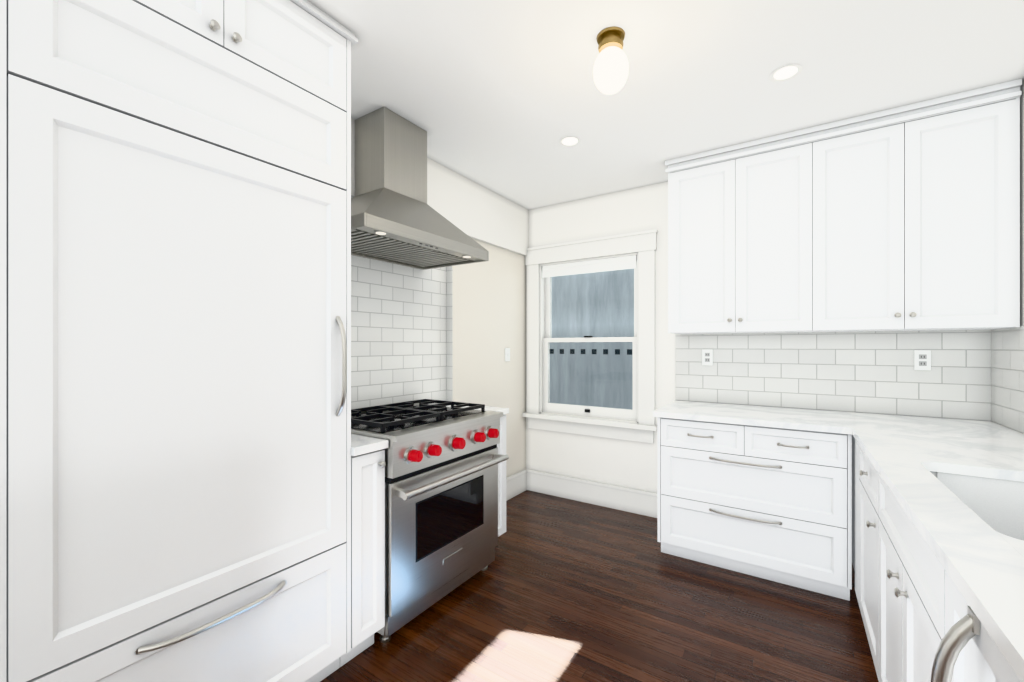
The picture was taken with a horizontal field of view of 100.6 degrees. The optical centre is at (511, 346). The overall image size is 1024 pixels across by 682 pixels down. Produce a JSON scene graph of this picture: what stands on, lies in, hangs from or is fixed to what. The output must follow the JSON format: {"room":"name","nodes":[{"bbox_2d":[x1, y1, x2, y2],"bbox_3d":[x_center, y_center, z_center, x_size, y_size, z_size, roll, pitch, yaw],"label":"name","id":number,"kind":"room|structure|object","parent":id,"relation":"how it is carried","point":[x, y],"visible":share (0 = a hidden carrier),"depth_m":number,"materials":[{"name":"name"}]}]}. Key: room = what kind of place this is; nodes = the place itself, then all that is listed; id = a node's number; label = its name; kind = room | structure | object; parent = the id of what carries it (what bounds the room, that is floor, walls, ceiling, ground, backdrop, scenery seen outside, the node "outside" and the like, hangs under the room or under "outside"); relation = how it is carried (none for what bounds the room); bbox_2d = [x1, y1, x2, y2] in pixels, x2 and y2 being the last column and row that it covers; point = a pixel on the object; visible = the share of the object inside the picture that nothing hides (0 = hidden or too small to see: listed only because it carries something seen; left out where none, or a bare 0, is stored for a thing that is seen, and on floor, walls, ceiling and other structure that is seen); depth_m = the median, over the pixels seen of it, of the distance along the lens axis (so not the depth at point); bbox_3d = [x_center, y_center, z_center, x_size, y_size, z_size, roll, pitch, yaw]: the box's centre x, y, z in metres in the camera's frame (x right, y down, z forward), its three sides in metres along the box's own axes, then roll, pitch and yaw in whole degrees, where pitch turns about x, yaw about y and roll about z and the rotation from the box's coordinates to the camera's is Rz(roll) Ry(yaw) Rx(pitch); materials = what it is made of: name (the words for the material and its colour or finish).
{"room":"kitchen","nodes":[
{"label":"kitchen","id":0,"kind":"room"},
{"bbox_2d":[351,118,528,477],"bbox_3d":[-1.656,0.034,1.580,0.385,2.620,6.320,0,0,33],"label":"wall","id":1,"kind":"structure","parent":0,"point":[489,311],"depth_m":3.51,"materials":[{"name":"paint"}]},
{"bbox_2d":[351,255,452,408],"bbox_3d":[-0.839,-0.086,2.568,0.063,1.060,1.370,0,0,33],"label":"tile","id":2,"kind":"structure","parent":1,"relation":"attached to","point":[401,333],"depth_m":2.77,"materials":[{"name":"white tile"}]},
{"bbox_2d":[351,107,488,269],"bbox_3d":[-0.632,-0.901,2.409,0.565,0.746,0.920,0,0,33],"label":"range hood","id":3,"kind":"object","parent":1,"relation":"attached to","point":[396,218],"visible":0.88,"depth_m":2.33,"materials":[{"name":"metal"}]},
{"bbox_2d":[505,348,509,360],"bbox_3d":[-0.035,0.074,3.733,0.016,0.116,0.072,0,0,33],"label":"switch plate","id":4,"kind":"object","parent":1,"relation":"attached to","point":[507,354],"visible":1,"depth_m":3.73,"materials":[{"name":"white plastic"}]},
{"bbox_2d":[506,469,526,500],"bbox_3d":[-0.151,1.248,3.549,0.024,0.192,1.020,0,0,33],"label":"baseboard","id":5,"kind":"structure","parent":1,"relation":"attached to","point":[516,483],"depth_m":3.83,"materials":[{"name":"white paint"}]},
{"bbox_2d":[320,490,878,681],"bbox_3d":[-0.374,1.374,0.767,3.720,0.060,6.370,0,0,33],"label":"floor","id":6,"kind":"structure","parent":0,"point":[560,589],"depth_m":2.08,"materials":[{"name":"brown wood"}]},
{"bbox_2d":[0,0,357,681],"bbox_3d":[-1.155,0.035,1.505,0.680,2.619,0.974,0,0,33],"label":"fridge","id":7,"kind":"object","parent":6,"relation":"on","point":[175,340],"visible":1,"depth_m":1.25,"materials":[{"name":"white paint"}]},
{"bbox_2d":[340,449,385,666],"bbox_3d":[-0.860,0.896,1.977,0.654,0.895,0.173,0,0,33],"label":"base cabinet","id":8,"kind":"object","parent":6,"relation":"on","point":[367,546],"visible":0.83,"depth_m":1.82,"materials":[{"name":"white paint"}]},
{"bbox_2d":[351,434,388,455],"bbox_3d":[-0.863,0.431,1.980,0.650,0.034,0.178,0,0,33],"label":"countertop","id":9,"kind":"structure","parent":8,"relation":"on","point":[360,444],"depth_m":1.83,"materials":[{"name":"white stone"}]},
{"bbox_2d":[351,399,508,642],"bbox_3d":[-0.539,0.849,2.369,0.724,0.990,0.823,0,0,33],"label":"range","id":10,"kind":"object","parent":6,"relation":"on","point":[442,460],"visible":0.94,"depth_m":2.13,"materials":[{"name":"silver metal"}]},
{"bbox_2d":[497,415,505,536],"bbox_3d":[-0.321,0.896,2.879,0.564,0.895,0.257,0,0,33],"label":"base cabinet","id":11,"kind":"object","parent":6,"relation":"on","point":[501,445],"visible":0.04,"depth_m":2.81,"materials":[{"name":"white paint"}]},
{"bbox_2d":[446,405,508,414],"bbox_3d":[-0.324,0.431,2.881,0.560,0.034,0.262,0,0,33],"label":"countertop","id":12,"kind":"structure","parent":11,"relation":"on","point":[499,409],"depth_m":2.82,"materials":[{"name":"white stone"}]},
{"bbox_2d":[657,417,851,600],"bbox_3d":[1.496,0.896,2.692,0.970,0.895,0.677,0,0,33],"label":"drawers","id":13,"kind":"object","parent":6,"relation":"on","point":[772,504],"visible":0.98,"depth_m":2.41,"materials":[{"name":"white paint"}]},
{"bbox_2d":[653,400,852,433],"bbox_3d":[1.489,0.431,2.709,0.990,0.034,0.660,0,0,33],"label":"countertop","id":14,"kind":"structure","parent":13,"relation":"on","point":[765,416],"depth_m":2.58,"materials":[{"name":"white stone"}]},
{"bbox_2d":[852,435,1020,681],"bbox_3d":[1.493,0.896,1.239,0.715,0.895,3.110,0,0,33],"label":"base cabinet","id":15,"kind":"object","parent":6,"relation":"on","point":[922,622],"visible":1,"depth_m":1.20,"materials":[{"name":"white paint"}]},
{"bbox_2d":[845,412,1023,681],"bbox_3d":[1.505,0.431,1.225,0.666,0.034,3.121,0,0,33],"label":"countertop","id":16,"kind":"structure","parent":15,"relation":"on","point":[980,560],"depth_m":1.18,"materials":[{"name":"white stone"}]},
{"bbox_2d":[930,471,1023,540],"bbox_3d":[1.446,0.562,1.114,0.466,0.227,0.786,0,0,33],"label":"undermount sink","id":17,"kind":"object","parent":16,"relation":"in","point":[997,505],"visible":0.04,"depth_m":1.44,"materials":[{"name":"white ceramic"}]},
{"bbox_2d":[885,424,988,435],"bbox_3d":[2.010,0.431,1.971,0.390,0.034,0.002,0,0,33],"label":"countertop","id":18,"kind":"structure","parent":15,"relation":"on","point":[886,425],"depth_m":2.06,"materials":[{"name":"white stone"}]},
{"bbox_2d":[526,182,675,492],"bbox_3d":[1.370,0.034,3.282,3.570,2.620,0.150,0,0,33],"label":"wall","id":19,"kind":"structure","parent":0,"point":[625,463],"depth_m":3.54,"materials":[{"name":"paint"}]},
{"bbox_2d":[522,229,657,442],"bbox_3d":[0.658,-0.073,3.702,1.220,1.675,0.210,0,0,33],"label":"window unit","id":20,"kind":"structure","parent":19,"relation":"in","point":[635,251],"depth_m":3.63,"materials":[{"name":"white paint"}]},
{"bbox_2d":[527,469,656,517],"bbox_3d":[0.702,1.248,3.617,1.375,0.192,0.024,0,0,33],"label":"baseboard","id":21,"kind":"structure","parent":19,"relation":"attached to","point":[633,500],"depth_m":3.61,"materials":[{"name":"white paint"}]},
{"bbox_2d":[665,126,816,333],"bbox_3d":[1.519,-0.683,2.867,0.815,1.184,0.360,0,0,33],"label":"upper cabinet","id":22,"kind":"object","parent":19,"relation":"attached to","point":[742,218],"depth_m":2.68,"materials":[{"name":"white paint"}]},
{"bbox_2d":[676,330,990,420],"bbox_3d":[1.950,0.174,2.806,1.662,0.540,0.008,0,0,33],"label":"tile","id":23,"kind":"structure","parent":19,"relation":"attached to","point":[874,372],"depth_m":2.69,"materials":[{"name":"white tile"}]},
{"bbox_2d":[702,349,712,364],"bbox_3d":[1.438,0.082,3.132,0.070,0.116,0.009,0,0,33],"label":"electrical outlet plate","id":24,"kind":"object","parent":23,"relation":"attached to","point":[707,354],"depth_m":3.13,"materials":[{"name":"white plastic"}]},
{"bbox_2d":[914,350,930,369],"bbox_3d":[2.408,0.082,2.494,0.070,0.116,0.009,0,0,33],"label":"electrical outlet plate","id":25,"kind":"object","parent":23,"relation":"attached to","point":[922,359],"depth_m":2.49,"materials":[{"name":"white plastic"}]},
{"bbox_2d":[817,78,1021,331],"bbox_3d":[2.200,-0.683,2.419,0.815,1.184,0.360,0,0,33],"label":"upper cabinet","id":26,"kind":"object","parent":19,"relation":"attached to","point":[904,218],"depth_m":2.24,"materials":[{"name":"white paint"}]},
{"bbox_2d":[308,0,1023,209],"bbox_3d":[-0.374,-1.316,0.767,3.720,0.080,6.370,0,0,33],"label":"ceiling","id":27,"kind":"structure","parent":0,"point":[503,98],"depth_m":1.98,"materials":[{"name":"paint"}]},
{"bbox_2d":[559,137,580,146],"bbox_3d":[0.360,-1.274,2.648,0.131,0.003,0.131,0,0,27],"label":"recessed light","id":28,"kind":"object","parent":27,"relation":"in","point":[567,141],"depth_m":2.65,"materials":[{"name":"white paint"}]},
{"bbox_2d":[596,27,624,53],"bbox_3d":[0.407,-1.248,1.755,0.116,0.055,0.116,0,0,33],"label":"base","id":29,"kind":"object","parent":27,"relation":"attached to","point":[610,37],"visible":0.81,"depth_m":1.72,"materials":[{"name":"gold metal"}]},
{"bbox_2d":[593,46,627,93],"bbox_3d":[0.407,-1.133,1.755,0.142,0.171,0.142,0,0,33],"label":"light","id":30,"kind":"object","parent":29,"relation":"hanging from","point":[610,72],"visible":1,"depth_m":1.71,"materials":[{"name":"white glass"}]},
{"bbox_2d":[769,64,802,81],"bbox_3d":[1.277,-1.274,1.985,0.131,0.003,0.131,0,0,27],"label":"recessed light","id":31,"kind":"object","parent":27,"relation":"in","point":[788,72],"depth_m":1.99,"materials":[{"name":"white paint"}]},
{"bbox_2d":[1020,79,1023,325],"bbox_3d":[1.041,0.034,-0.284,0.200,2.620,6.170,0,0,33],"label":"wall","id":32,"kind":"structure","parent":0,"point":[1022,206],"depth_m":2.04,"materials":[{"name":"paint"}]},
{"bbox_2d":[991,326,1023,433],"bbox_3d":[1.762,0.174,1.002,0.008,0.540,3.212,0,0,33],"label":"tile","id":33,"kind":"structure","parent":32,"relation":"attached to","point":[1007,377],"depth_m":2.16,"materials":[{"name":"white tile"}]},
{"label":"outside","id":34,"kind":"structure","parent":0,"visible":0},
{"bbox_2d":[550,269,633,409],"bbox_3d":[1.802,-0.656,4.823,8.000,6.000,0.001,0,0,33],"label":"window glass","id":35,"kind":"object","parent":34,"point":[609,325],"depth_m":5.34,"materials":[{"name":"glass"}]}
]}

